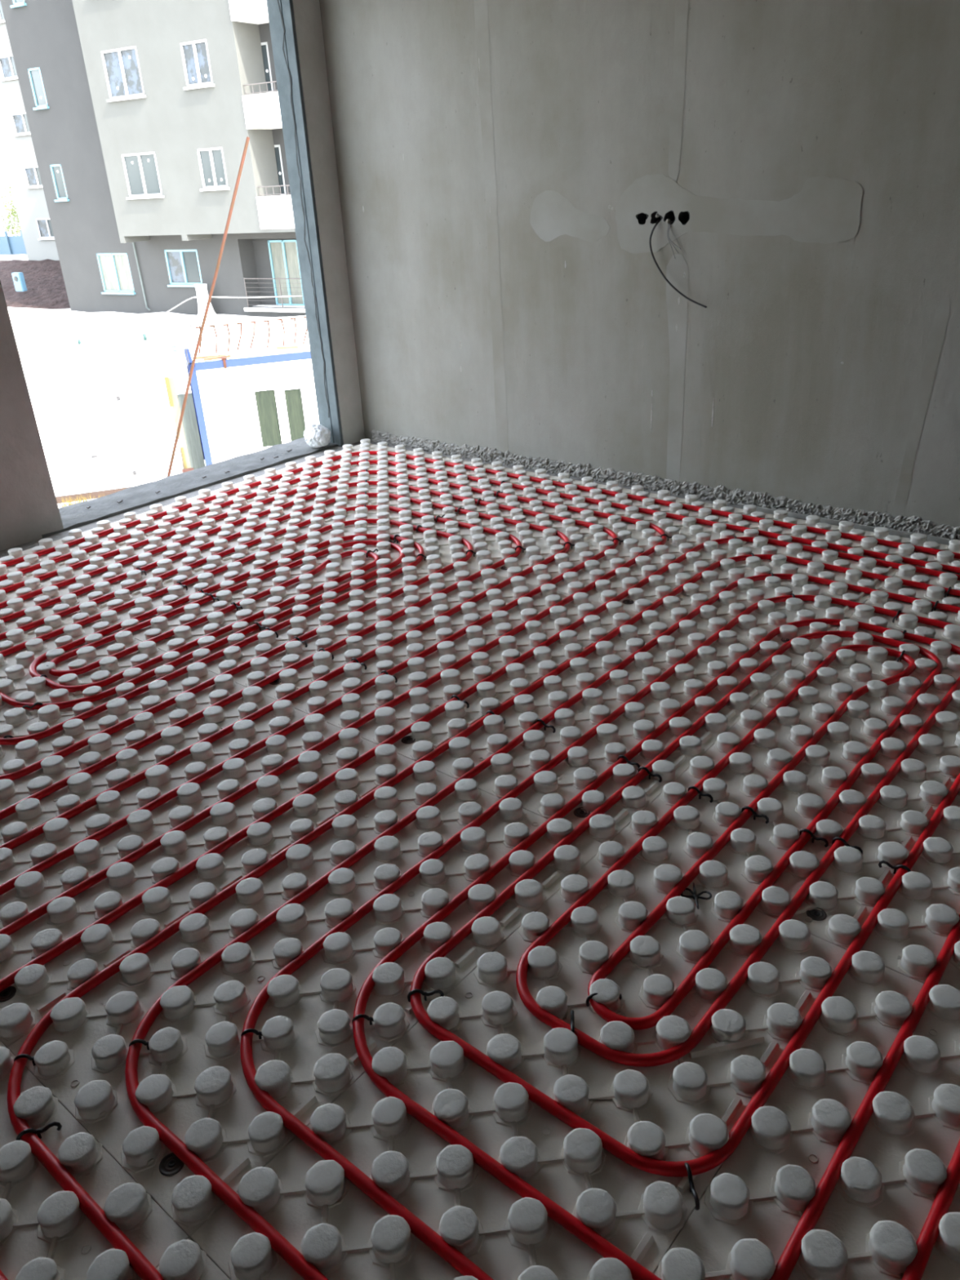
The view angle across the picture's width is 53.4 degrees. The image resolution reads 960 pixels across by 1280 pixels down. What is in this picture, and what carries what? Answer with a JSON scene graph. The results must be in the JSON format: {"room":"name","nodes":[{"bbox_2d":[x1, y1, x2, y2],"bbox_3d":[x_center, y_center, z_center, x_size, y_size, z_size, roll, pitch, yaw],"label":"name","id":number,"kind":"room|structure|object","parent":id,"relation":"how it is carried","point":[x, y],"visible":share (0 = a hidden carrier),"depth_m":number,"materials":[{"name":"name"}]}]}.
{"room":"unfinished apartment room","nodes":[
{"label":"unfinished apartment room","id":0,"kind":"room"},
{"bbox_2d":[0,258,70,309],"bbox_3d":[-28.733,-18.606,50.227,36.000,2.001,7.800,12,30,28],"label":"brick wall","id":1,"kind":"structure","parent":0,"point":[44,279],"depth_m":45.00,"materials":[{"name":"brick"}]},
{"bbox_2d":[11,272,26,291],"bbox_3d":[-20.844,-16.192,43.138,0.560,0.800,0.270,12,30,28],"label":"meter box","id":2,"kind":"object","parent":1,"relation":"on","point":[18,278],"visible":1,"depth_m":43.03,"materials":[{"name":"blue plastic"}]},
{"bbox_2d":[0,231,286,507],"bbox_3d":[-18.419,-17.582,48.865,157.500,3.677,72.000,12,30,28],"label":"ground","id":3,"kind":"structure","parent":0,"point":[39,333],"depth_m":36.16,"materials":[{"name":"stone"}]},
{"bbox_2d":[0,186,21,235],"bbox_3d":[-27.338,-25.941,59.055,3.671,4.127,3.986,18,33,36],"label":"leafy tree","id":4,"kind":"object","parent":3,"relation":"on","point":[9,216],"visible":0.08,"depth_m":58.32,"materials":[{"name":"green plant"}]},
{"bbox_2d":[0,231,26,254],"bbox_3d":[-30.518,-24.423,58.976,16.650,1.470,0.243,12,30,28],"label":"fence","id":5,"kind":"object","parent":3,"relation":"on","point":[9,245],"visible":0.16,"depth_m":57.76,"materials":[{"name":"blue paint"}]},
{"bbox_2d":[0,0,59,260],"bbox_3d":[-17.572,-26.406,48.496,11.850,14.400,7.605,12,30,28],"label":"apartment building","id":6,"kind":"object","parent":3,"relation":"on","point":[15,139],"visible":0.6,"depth_m":48.57,"materials":[{"name":"grey"}]},
{"bbox_2d":[57,493,103,508],"bbox_3d":[-9.348,-3.269,22.314,1.545,0.310,0.538,-11,27,-15],"label":"dry grass","id":7,"kind":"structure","parent":3,"relation":"on","point":[69,503],"depth_m":22.27,"materials":[{"name":"brown"}]},
{"bbox_2d":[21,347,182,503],"bbox_3d":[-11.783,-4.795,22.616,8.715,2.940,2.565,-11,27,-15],"label":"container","id":8,"kind":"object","parent":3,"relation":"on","point":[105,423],"visible":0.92,"depth_m":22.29,"materials":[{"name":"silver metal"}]},
{"bbox_2d":[164,377,191,468],"bbox_3d":[-7.191,-4.998,22.807,0.210,2.550,0.135,-11,27,-15],"label":"boards","id":9,"kind":"object","parent":8,"relation":"attached to","point":[170,382],"visible":0.74,"depth_m":22.65,"materials":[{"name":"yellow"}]},
{"bbox_2d":[0,0,305,316],"bbox_3d":[-7.276,-19.888,35.673,18.705,15.900,10.905,12,30,28],"label":"apartment building","id":10,"kind":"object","parent":3,"relation":"on","point":[140,114],"visible":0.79,"depth_m":33.48,"materials":[{"name":"white"}]},
{"bbox_2d":[163,295,302,314],"bbox_3d":[-9.283,-12.131,34.672,7.058,0.780,0.474,12,30,29],"label":"cable","id":11,"kind":"object","parent":10,"relation":"attached to","point":[286,295],"visible":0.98,"depth_m":34.27,"materials":[{"name":"white plastic"}]},
{"bbox_2d":[182,467,193,472],"bbox_3d":[-7.063,-3.932,23.195,0.270,0.465,0.135,-11,27,-15],"label":"brick stack","id":12,"kind":"object","parent":3,"relation":"on","point":[184,470],"visible":0.21,"depth_m":23.08,"materials":[{"name":"brown"}]},
{"bbox_2d":[177,392,204,469],"bbox_3d":[-7.107,-4.984,23.470,0.405,2.115,0.105,-11,27,-15],"label":"metal sheet","id":13,"kind":"object","parent":3,"relation":"on","point":[189,423],"visible":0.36,"depth_m":23.40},
{"bbox_2d":[194,283,217,318],"bbox_3d":[-10.173,-12.539,35.423,1.174,1.275,0.570,12,30,28],"label":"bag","id":14,"kind":"object","parent":3,"relation":"on","point":[201,289],"visible":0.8,"depth_m":35.34,"materials":[{"name":"white"}]},
{"bbox_2d":[166,136,249,476],"bbox_3d":[-6.248,-7.120,21.602,3.198,7.466,0.069,-11,27,-15],"label":"pole","id":15,"kind":"object","parent":3,"relation":"on","point":[247,139],"visible":0.84,"depth_m":21.42,"materials":[{"name":"metal"}]},
{"bbox_2d":[183,343,319,465],"bbox_3d":[-4.575,-6.123,24.601,5.348,2.970,2.520,-11,27,-15],"label":"container","id":16,"kind":"object","parent":3,"relation":"on","point":[250,401],"visible":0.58,"depth_m":23.12,"materials":[{"name":"white metal"}]},
{"bbox_2d":[185,324,200,364],"bbox_3d":[-6.571,-6.811,21.979,0.449,0.858,0.028,-11,27,-15],"label":"bent rebar","id":17,"kind":"object","parent":16,"relation":"on","point":[191,325],"visible":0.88,"depth_m":21.87,"materials":[{"name":"grey metal"}]},
{"bbox_2d":[195,354,226,359],"bbox_3d":[-6.455,-6.773,22.822,0.750,0.053,0.120,-11,27,-19],"label":"wooden plank","id":18,"kind":"object","parent":16,"relation":"on","point":[209,356],"visible":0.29,"depth_m":22.76,"materials":[{"name":"brown wood"}]},
{"bbox_2d":[203,354,231,360],"bbox_3d":[-6.236,-6.696,22.641,0.631,0.083,0.120,-7,26,-9],"label":"wooden plank","id":19,"kind":"object","parent":16,"relation":"on","point":[229,355],"visible":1,"depth_m":22.59,"materials":[{"name":"brown wood"}]},
{"bbox_2d":[193,315,309,355],"bbox_3d":[-4.816,-7.734,23.940,4.518,0.675,0.230,-11,27,-15],"label":"roof","id":20,"kind":"object","parent":16,"relation":"on","point":[216,338],"visible":0.59,"depth_m":23.75,"materials":[{"name":"white"}]},
{"bbox_2d":[276,346,298,349],"bbox_3d":[-4.742,-7.199,23.497,0.527,0.088,0.120,-16,29,-24],"label":"wooden plank","id":21,"kind":"object","parent":16,"relation":"on","point":[283,347],"visible":1,"depth_m":23.46,"materials":[{"name":"brown wood"}]},
{"bbox_2d":[0,0,364,551],"bbox_3d":[-3.272,-1.212,3.155,0.356,3.010,7.318,18,33,36],"label":"wall","id":22,"kind":"structure","parent":0,"point":[29,510],"depth_m":5.25,"materials":[{"name":"grey"}]},
{"bbox_2d":[41,437,337,537],"bbox_3d":[-1.510,-0.903,5.638,0.340,0.219,2.400,18,33,36],"label":"threshold","id":23,"kind":"object","parent":22,"relation":"attached to","point":[75,515],"visible":0.24,"depth_m":5.37,"materials":[{"name":"metal"}]},
{"bbox_2d":[303,423,330,448],"bbox_3d":[-1.014,-1.276,5.932,0.166,0.138,0.165,18,33,36],"label":"crumpled bag","id":24,"kind":"object","parent":23,"relation":"on","point":[316,436],"visible":1,"depth_m":5.89,"materials":[{"name":"white plastic"}]},
{"bbox_2d":[0,440,740,558],"bbox_3d":[0.474,1.243,0.970,9.270,0.139,7.718,18,33,36],"label":"floor","id":25,"kind":"structure","parent":0,"point":[60,535],"depth_m":5.11,"materials":[{"name":"concrete"}]},
{"bbox_2d":[0,580,76,644],"bbox_3d":[-2.136,0.056,3.482,0.647,0.052,1.204,18,33,36],"label":"panel","id":26,"kind":"object","parent":25,"relation":"on","point":[33,613],"visible":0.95,"depth_m":3.74,"materials":[{"name":"white plastic"}]},
{"bbox_2d":[0,612,165,727],"bbox_3d":[-1.692,0.197,3.141,0.604,0.052,1.204,18,33,36],"label":"panel","id":27,"kind":"object","parent":25,"relation":"on","point":[16,682],"visible":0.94,"depth_m":3.32,"materials":[{"name":"white plastic"}]},
{"bbox_2d":[0,1046,188,1279],"bbox_3d":[-0.879,0.968,1.469,0.604,0.052,0.604,18,33,36],"label":"panel","id":28,"kind":"object","parent":25,"relation":"on","point":[45,1234],"visible":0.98,"depth_m":1.53,"materials":[{"name":"white plastic"}]},
{"bbox_2d":[16,1121,62,1140],"bbox_3d":[-0.768,0.864,1.665,0.073,0.048,0.007,-14,28,-21],"label":"clip","id":29,"kind":"object","parent":28,"relation":"attached to","point":[38,1131],"visible":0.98,"depth_m":1.66,"materials":[{"name":"black plastic"}]},
{"bbox_2d":[0,494,231,583],"bbox_3d":[-1.748,-0.504,4.584,0.422,0.052,1.204,18,33,36],"label":"panel","id":30,"kind":"object","parent":25,"relation":"on","point":[61,548],"visible":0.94,"depth_m":4.53,"materials":[{"name":"white plastic"}]},
{"bbox_2d":[0,651,275,849],"bbox_3d":[-1.230,0.344,2.787,0.604,0.052,1.204,18,33,36],"label":"panel","id":31,"kind":"object","parent":25,"relation":"on","point":[31,813],"visible":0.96,"depth_m":2.86,"materials":[{"name":"white plastic"}]},
{"bbox_2d":[13,503,309,615],"bbox_3d":[-1.373,-0.385,4.296,0.647,0.052,1.204,18,33,36],"label":"panel","id":32,"kind":"object","parent":25,"relation":"on","point":[103,588],"visible":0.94,"depth_m":4.23,"materials":[{"name":"white plastic"}]},
{"bbox_2d":[136,566,146,575],"bbox_3d":[-1.456,-0.289,4.106,0.073,0.048,0.007,18,33,36],"label":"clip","id":33,"kind":"object","parent":32,"relation":"attached to","point":[140,569],"visible":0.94,"depth_m":4.10,"materials":[{"name":"black plastic"}]},
{"bbox_2d":[155,1237,230,1279],"bbox_3d":[-0.417,1.115,1.115,0.604,0.052,0.604,18,33,36],"label":"panel","id":34,"kind":"object","parent":25,"relation":"on","point":[184,1260],"visible":0.99,"depth_m":1.44,"materials":[{"name":"white plastic"}]},
{"bbox_2d":[0,699,415,1048],"bbox_3d":[-0.751,0.496,2.421,0.647,0.052,1.204,18,33,36],"label":"panel","id":35,"kind":"object","parent":25,"relation":"on","point":[39,988],"visible":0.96,"depth_m":2.38,"materials":[{"name":"white plastic"}]},
{"bbox_2d":[0,986,16,1002],"bbox_3d":[-0.982,0.732,1.974,0.043,0.004,0.043,18,33,36],"label":"disc","id":36,"kind":"object","parent":35,"relation":"on","point":[9,993],"visible":1,"depth_m":1.97,"materials":[{"name":"grey plastic"}]},
{"bbox_2d":[88,524,399,653],"bbox_3d":[-0.911,-0.239,3.942,0.647,0.053,1.204,18,33,36],"label":"panel","id":37,"kind":"object","parent":25,"relation":"on","point":[184,634],"visible":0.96,"depth_m":3.88,"materials":[{"name":"white plastic"}]},
{"bbox_2d":[208,593,219,602],"bbox_3d":[-1.057,-0.158,3.791,0.073,0.048,0.007,18,33,36],"label":"clip","id":38,"kind":"object","parent":37,"relation":"attached to","point":[211,595],"visible":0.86,"depth_m":3.79,"materials":[{"name":"black plastic"}]},
{"bbox_2d":[231,601,243,610],"bbox_3d":[-0.942,-0.121,3.703,0.073,0.048,0.007,18,33,36],"label":"clip","id":39,"kind":"object","parent":37,"relation":"attached to","point":[234,603],"visible":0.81,"depth_m":3.70,"materials":[{"name":"black plastic"}]},
{"bbox_2d":[365,548,377,557],"bbox_3d":[-0.470,-0.375,4.167,0.007,0.048,0.073,18,33,36],"label":"clip","id":40,"kind":"object","parent":37,"relation":"attached to","point":[376,549],"visible":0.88,"depth_m":4.15,"materials":[{"name":"black plastic"}]},
{"bbox_2d":[198,438,407,506],"bbox_3d":[-0.977,-0.965,5.436,0.379,0.052,1.279,18,33,36],"label":"panel","id":41,"kind":"object","parent":25,"relation":"on","point":[365,446],"visible":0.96,"depth_m":5.38,"materials":[{"name":"white plastic"}]},
{"bbox_2d":[8,760,601,1238],"bbox_3d":[-0.289,0.643,2.067,0.647,0.052,1.204,18,33,36],"label":"panel","id":42,"kind":"object","parent":25,"relation":"on","point":[191,1077],"visible":0.96,"depth_m":1.93,"materials":[{"name":"white plastic"}]},
{"bbox_2d":[13,1053,35,1066],"bbox_3d":[-0.843,0.800,1.806,0.073,0.048,0.007,-5,26,-4],"label":"clip","id":43,"kind":"object","parent":42,"relation":"attached to","point":[21,1055],"visible":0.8,"depth_m":1.80,"materials":[{"name":"black plastic"}]},
{"bbox_2d":[128,1039,149,1049],"bbox_3d":[-0.633,0.779,1.824,0.073,0.048,0.007,-5,26,-4],"label":"clip","id":44,"kind":"object","parent":42,"relation":"attached to","point":[135,1041],"visible":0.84,"depth_m":1.81,"materials":[{"name":"black plastic"}]},
{"bbox_2d":[159,1152,184,1176],"bbox_3d":[-0.520,0.883,1.610,0.043,0.004,0.043,18,33,36],"label":"disc","id":45,"kind":"object","parent":42,"relation":"on","point":[171,1164],"visible":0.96,"depth_m":1.61,"materials":[{"name":"grey plastic"}]},
{"bbox_2d":[240,1028,262,1039],"bbox_3d":[-0.421,0.763,1.832,0.073,0.048,0.007,-5,26,-4],"label":"clip","id":46,"kind":"object","parent":42,"relation":"attached to","point":[249,1030],"visible":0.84,"depth_m":1.82,"materials":[{"name":"black plastic"}]},
{"bbox_2d":[351,1013,373,1025],"bbox_3d":[-0.211,0.742,1.850,0.073,0.048,0.007,-5,26,-4],"label":"clip","id":47,"kind":"object","parent":42,"relation":"attached to","point":[361,1015],"visible":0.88,"depth_m":1.84,"materials":[{"name":"black plastic"}]},
{"bbox_2d":[407,989,444,1001],"bbox_3d":[-0.108,0.712,1.900,0.073,0.048,0.007,-5,26,-4],"label":"clip","id":48,"kind":"object","parent":42,"relation":"attached to","point":[420,991],"visible":0.98,"depth_m":1.89,"materials":[{"name":"black plastic"}]},
{"bbox_2d":[179,547,510,703],"bbox_3d":[-0.449,-0.092,3.588,0.647,0.052,1.204,18,33,36],"label":"panel","id":49,"kind":"object","parent":25,"relation":"on","point":[291,680],"visible":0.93,"depth_m":3.52,"materials":[{"name":"white plastic"}]},
{"bbox_2d":[253,621,265,631],"bbox_3d":[-0.811,-0.042,3.524,0.073,0.048,0.007,18,33,36],"label":"clip","id":50,"kind":"object","parent":49,"relation":"attached to","point":[255,622],"visible":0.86,"depth_m":3.52,"materials":[{"name":"black plastic"}]},
{"bbox_2d":[269,678,280,684],"bbox_3d":[-0.676,0.137,3.157,0.043,0.004,0.043,18,33,36],"label":"disc","id":51,"kind":"object","parent":49,"relation":"on","point":[276,682],"visible":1,"depth_m":3.15,"materials":[{"name":"grey plastic"}]},
{"bbox_2d":[293,636,307,647],"bbox_3d":[-0.638,0.013,3.392,0.073,0.048,0.007,18,33,36],"label":"clip","id":52,"kind":"object","parent":49,"relation":"attached to","point":[297,637],"visible":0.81,"depth_m":3.38,"materials":[{"name":"black plastic"}]},
{"bbox_2d":[242,448,484,526],"bbox_3d":[-0.585,-0.840,5.135,0.647,0.052,1.279,18,33,36],"label":"panel","id":53,"kind":"object","parent":25,"relation":"on","point":[382,487],"visible":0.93,"depth_m":5.07,"materials":[{"name":"white plastic"}]},
{"bbox_2d":[321,461,569,549],"bbox_3d":[-0.123,-0.693,4.781,0.647,0.053,1.279,18,33,36],"label":"panel","id":54,"kind":"object","parent":25,"relation":"on","point":[383,526],"visible":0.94,"depth_m":4.71,"materials":[{"name":"white plastic"}]},
{"bbox_2d":[291,576,639,761],"bbox_3d":[-0.004,0.050,3.247,0.604,0.052,1.204,18,33,36],"label":"panel","id":55,"kind":"object","parent":25,"relation":"on","point":[388,721],"visible":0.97,"depth_m":3.17,"materials":[{"name":"white plastic"}]},
{"bbox_2d":[351,657,366,669],"bbox_3d":[-0.407,0.087,3.215,0.073,0.048,0.007,18,33,36],"label":"clip","id":56,"kind":"object","parent":55,"relation":"attached to","point":[353,659],"visible":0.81,"depth_m":3.21,"materials":[{"name":"black plastic"}]},
{"bbox_2d":[381,670,397,682],"bbox_3d":[-0.297,0.126,3.121,0.073,0.048,0.007,18,33,36],"label":"clip","id":57,"kind":"object","parent":55,"relation":"attached to","point":[383,671],"visible":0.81,"depth_m":3.12,"materials":[{"name":"black plastic"}]},
{"bbox_2d":[400,735,415,743],"bbox_3d":[-0.209,0.290,2.787,0.043,0.004,0.043,18,33,36],"label":"disc","id":58,"kind":"object","parent":55,"relation":"on","point":[406,740],"visible":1,"depth_m":2.78,"materials":[{"name":"grey plastic"}]},
{"bbox_2d":[451,694,469,708],"bbox_3d":[-0.061,0.197,2.949,0.073,0.048,0.007,18,33,36],"label":"clip","id":59,"kind":"object","parent":55,"relation":"attached to","point":[454,695],"visible":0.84,"depth_m":2.94,"materials":[{"name":"black plastic"}]},
{"bbox_2d":[0,537,959,1279],"bbox_3d":[0.752,0.433,2.359,2.124,0.024,3.549,18,33,36],"label":"pipe","id":60,"kind":"object","parent":25,"relation":"on","point":[926,1239],"visible":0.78,"depth_m":1.98,"materials":[{"name":"red plastic"}]},
{"bbox_2d":[0,450,959,935],"bbox_3d":[0.055,0.147,3.024,5.076,0.024,3.774,18,33,36],"label":"pipe","id":61,"kind":"object","parent":25,"relation":"on","point":[37,913],"visible":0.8,"depth_m":3.60,"materials":[{"name":"red plastic"}]},
{"bbox_2d":[22,702,42,708],"bbox_3d":[-1.430,0.222,3.057,0.073,0.048,0.007,-5,26,-4],"label":"clip","id":62,"kind":"object","parent":61,"relation":"attached to","point":[37,703],"visible":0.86,"depth_m":3.05,"materials":[{"name":"black plastic"}]},
{"bbox_2d":[190,840,846,1279],"bbox_3d":[0.172,0.789,1.713,0.647,0.052,1.204,18,33,36],"label":"panel","id":63,"kind":"object","parent":25,"relation":"on","point":[686,1108],"visible":0.95,"depth_m":1.66,"materials":[{"name":"white plastic"}]},
{"bbox_2d":[570,1009,574,1033],"bbox_3d":[0.176,0.738,1.814,0.007,0.048,0.073,-1,26,5],"label":"clip","id":64,"kind":"object","parent":63,"relation":"attached to","point":[572,1027],"visible":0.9,"depth_m":1.81,"materials":[{"name":"black plastic"}]},
{"bbox_2d":[586,992,622,1006],"bbox_3d":[0.243,0.707,1.869,0.073,0.048,0.007,-7,26,-8],"label":"clip","id":65,"kind":"object","parent":63,"relation":"attached to","point":[590,996],"visible":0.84,"depth_m":1.86,"materials":[{"name":"black plastic"}]},
{"bbox_2d":[684,1162,699,1210],"bbox_3d":[0.337,0.873,1.519,0.007,0.048,0.073,-5,26,-4],"label":"clip","id":66,"kind":"object","parent":63,"relation":"attached to","point":[692,1189],"visible":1,"depth_m":1.51,"materials":[{"name":"black plastic"}]},
{"bbox_2d":[680,882,711,909],"bbox_3d":[0.476,0.569,2.122,0.065,0.008,0.066,-25,33,-37],"label":"clip","id":67,"kind":"object","parent":63,"relation":"on","point":[695,896],"visible":0.98,"depth_m":2.12,"materials":[{"name":"black plastic"}]},
{"bbox_2d":[688,1032,764,1058],"bbox_3d":[0.456,0.749,1.765,0.144,0.010,0.018,-8,26,-10],"label":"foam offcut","id":68,"kind":"object","parent":63,"relation":"on","point":[706,1050],"visible":1,"depth_m":1.76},
{"bbox_2d":[415,476,670,578],"bbox_3d":[0.338,-0.546,4.428,0.647,0.052,1.279,18,33,36],"label":"panel","id":69,"kind":"object","parent":25,"relation":"on","point":[490,548],"visible":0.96,"depth_m":4.34,"materials":[{"name":"white plastic"}]},
{"bbox_2d":[431,609,806,843],"bbox_3d":[0.474,0.202,2.881,0.647,0.052,1.204,18,33,36],"label":"panel","id":70,"kind":"object","parent":25,"relation":"on","point":[551,790],"visible":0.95,"depth_m":2.81,"materials":[{"name":"white plastic"}]},
{"bbox_2d":[485,710,505,724],"bbox_3d":[0.047,0.238,2.853,0.073,0.048,0.007,18,33,36],"label":"clip","id":71,"kind":"object","parent":70,"relation":"attached to","point":[489,711],"visible":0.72,"depth_m":2.85,"materials":[{"name":"black plastic"}]},
{"bbox_2d":[537,719,555,733],"bbox_3d":[0.191,0.258,2.795,0.073,0.048,0.007,18,33,36],"label":"clip","id":72,"kind":"object","parent":70,"relation":"attached to","point":[540,720],"visible":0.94,"depth_m":2.79,"materials":[{"name":"black plastic"}]},
{"bbox_2d":[573,807,590,817],"bbox_3d":[0.260,0.438,2.430,0.043,0.004,0.043,18,33,36],"label":"disc","id":73,"kind":"object","parent":70,"relation":"on","point":[578,812],"visible":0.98,"depth_m":2.43,"materials":[{"name":"grey plastic"}]},
{"bbox_2d":[617,755,639,770],"bbox_3d":[0.406,0.341,2.600,0.073,0.048,0.007,18,33,36],"label":"clip","id":74,"kind":"object","parent":70,"relation":"attached to","point":[620,756],"visible":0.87,"depth_m":2.60,"materials":[{"name":"black plastic"}]},
{"bbox_2d":[638,766,662,782],"bbox_3d":[0.454,0.365,2.546,0.073,0.048,0.007,18,33,36],"label":"clip","id":75,"kind":"object","parent":70,"relation":"attached to","point":[651,774],"visible":0.94,"depth_m":2.54,"materials":[{"name":"black plastic"}]},
{"bbox_2d":[524,494,789,613],"bbox_3d":[0.800,-0.400,4.074,0.647,0.052,1.279,18,33,36],"label":"panel","id":76,"kind":"object","parent":25,"relation":"on","point":[638,538],"visible":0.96,"depth_m":4.00,"materials":[{"name":"white plastic"}]},
{"bbox_2d":[622,599,634,604],"bbox_3d":[0.557,-0.144,3.588,0.043,0.004,0.043,18,33,36],"label":"disc","id":77,"kind":"object","parent":76,"relation":"on","point":[627,601],"visible":1,"depth_m":3.59,"materials":[{"name":"grey plastic"}]},
{"bbox_2d":[611,652,959,949],"bbox_3d":[0.936,0.348,2.527,0.647,0.052,1.204,18,33,36],"label":"panel","id":78,"kind":"object","parent":25,"relation":"on","point":[848,891],"visible":0.93,"depth_m":2.42,"materials":[{"name":"white plastic"}]},
{"bbox_2d":[687,786,713,802],"bbox_3d":[0.567,0.403,2.455,0.073,0.048,0.007,18,33,36],"label":"clip","id":79,"kind":"object","parent":78,"relation":"attached to","point":[700,793],"visible":0.95,"depth_m":2.45,"materials":[{"name":"black plastic"}]},
{"bbox_2d":[741,805,768,823],"bbox_3d":[0.682,0.439,2.366,0.073,0.048,0.007,18,33,36],"label":"clip","id":80,"kind":"object","parent":78,"relation":"attached to","point":[751,809],"visible":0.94,"depth_m":2.36,"materials":[{"name":"black plastic"}]},
{"bbox_2d":[799,828,828,847],"bbox_3d":[0.795,0.477,2.276,0.073,0.048,0.007,18,33,36],"label":"clip","id":81,"kind":"object","parent":78,"relation":"attached to","point":[801,831],"visible":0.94,"depth_m":2.27,"materials":[{"name":"black plastic"}]},
{"bbox_2d":[805,907,826,920],"bbox_3d":[0.728,0.591,2.063,0.043,0.004,0.043,18,33,36],"label":"disc","id":82,"kind":"object","parent":78,"relation":"on","point":[815,914],"visible":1,"depth_m":2.06,"materials":[{"name":"grey plastic"}]},
{"bbox_2d":[831,836,862,854],"bbox_3d":[0.863,0.490,2.241,0.073,0.048,0.007,18,33,36],"label":"clip","id":83,"kind":"object","parent":78,"relation":"attached to","point":[834,839],"visible":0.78,"depth_m":2.24,"materials":[{"name":"black plastic"}]},
{"bbox_2d":[878,860,911,874],"bbox_3d":[0.941,0.523,2.164,0.073,0.048,0.007,18,33,36],"label":"clip","id":84,"kind":"object","parent":78,"relation":"attached to","point":[880,863],"visible":0.84,"depth_m":2.16,"materials":[{"name":"black plastic"}]},
{"bbox_2d":[653,515,927,656],"bbox_3d":[1.245,-0.259,3.733,0.604,0.052,1.279,18,33,36],"label":"panel","id":85,"kind":"object","parent":25,"relation":"on","point":[769,615],"visible":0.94,"depth_m":3.63,"materials":[{"name":"white plastic"}]},
{"bbox_2d":[653,951,959,1279],"bbox_3d":[0.634,0.936,1.359,0.647,0.052,1.204,18,33,36],"label":"panel","id":86,"kind":"object","parent":25,"relation":"on","point":[869,1227],"visible":0.98,"depth_m":1.56,"materials":[{"name":"white plastic"}]},
{"bbox_2d":[740,503,951,545],"bbox_3d":[2.042,-0.374,3.898,2.100,0.034,0.015,18,33,36],"label":"strip","id":87,"kind":"object","parent":25,"relation":"on","point":[796,515],"visible":0.42,"depth_m":4.18,"materials":[{"name":"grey plastic"}]},
{"bbox_2d":[812,539,959,693],"bbox_3d":[1.724,-0.106,3.366,0.647,0.052,1.279,18,33,36],"label":"panel","id":88,"kind":"object","parent":25,"relation":"on","point":[882,664],"visible":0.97,"depth_m":3.26,"materials":[{"name":"white plastic"}]},
{"bbox_2d":[892,609,901,622],"bbox_3d":[1.455,-0.076,3.332,0.007,0.048,0.073,18,33,36],"label":"clip","id":89,"kind":"object","parent":88,"relation":"attached to","point":[899,611],"visible":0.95,"depth_m":3.32,"materials":[{"name":"black plastic"}]},
{"bbox_2d":[896,649,905,662],"bbox_3d":[1.350,0.062,3.062,0.007,0.048,0.073,18,33,36],"label":"clip","id":90,"kind":"object","parent":88,"relation":"attached to","point":[904,651],"visible":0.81,"depth_m":3.06,"materials":[{"name":"black plastic"}]},
{"bbox_2d":[930,600,938,612],"bbox_3d":[1.614,-0.111,3.385,0.007,0.048,0.073,18,33,36],"label":"clip","id":91,"kind":"object","parent":88,"relation":"attached to","point":[937,602],"visible":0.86,"depth_m":3.38,"materials":[{"name":"black plastic"}]},
{"bbox_2d":[943,586,951,598],"bbox_3d":[1.709,-0.166,3.486,0.007,0.048,0.073,18,33,36],"label":"clip","id":92,"kind":"object","parent":88,"relation":"attached to","point":[949,588],"visible":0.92,"depth_m":3.48,"materials":[{"name":"black plastic"}]},
{"bbox_2d":[860,791,959,991],"bbox_3d":[1.398,0.495,2.173,0.647,0.052,1.204,18,33,36],"label":"panel","id":93,"kind":"object","parent":25,"relation":"on","point":[909,935],"visible":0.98,"depth_m":2.02,"materials":[{"name":"white plastic"}]},
{"bbox_2d":[319,0,959,527],"bbox_3d":[2.658,-1.518,2.966,9.212,2.898,0.202,18,33,36],"label":"wall","id":94,"kind":"structure","parent":0,"point":[498,162],"depth_m":4.35,"materials":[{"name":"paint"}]},
{"bbox_2d":[636,213,651,224],"bbox_3d":[0.759,-1.947,4.400,0.060,0.060,0.041,18,33,36],"label":"junction box","id":95,"kind":"object","parent":94,"relation":"attached to","point":[642,217],"visible":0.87,"depth_m":4.42,"materials":[{"name":"black plastic"}]},
{"bbox_2d":[650,211,665,223],"bbox_3d":[0.811,-1.927,4.354,0.060,0.060,0.052,18,33,36],"label":"junction box","id":96,"kind":"object","parent":94,"relation":"attached to","point":[655,215],"visible":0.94,"depth_m":4.37,"materials":[{"name":"black plastic"}]},
{"bbox_2d":[648,218,706,307],"bbox_3d":[0.916,-1.714,4.339,0.312,0.371,0.064,19,34,38],"label":"cable","id":97,"kind":"object","parent":96,"relation":"hanging from","point":[659,220],"visible":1,"depth_m":4.37,"materials":[{"name":"black plastic"}]},
{"bbox_2d":[370,429,959,539],"bbox_3d":[2.640,-0.246,3.503,8.650,0.089,0.034,18,33,36],"label":"edge insulation strip","id":98,"kind":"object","parent":94,"relation":"attached to","point":[915,524],"depth_m":4.75,"materials":[{"name":"plastic"}]},
{"bbox_2d":[664,210,675,224],"bbox_3d":[0.868,-1.910,4.313,0.060,0.060,0.049,18,33,36],"label":"junction box","id":99,"kind":"object","parent":94,"relation":"attached to","point":[669,216],"visible":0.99,"depth_m":4.33,"materials":[{"name":"black plastic"}]},
{"bbox_2d":[666,221,675,257],"bbox_3d":[0.863,-1.813,4.327,0.029,0.156,0.070,-8,26,-10],"label":"wire","id":100,"kind":"object","parent":99,"relation":"hanging from","point":[670,221],"visible":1,"depth_m":4.32,"materials":[{"name":"grey"}]},
{"bbox_2d":[678,211,689,224],"bbox_3d":[0.925,-1.894,4.272,0.060,0.060,0.043,18,33,36],"label":"junction box","id":101,"kind":"object","parent":94,"relation":"attached to","point":[683,216],"visible":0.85,"depth_m":4.29,"materials":[{"name":"black plastic"}]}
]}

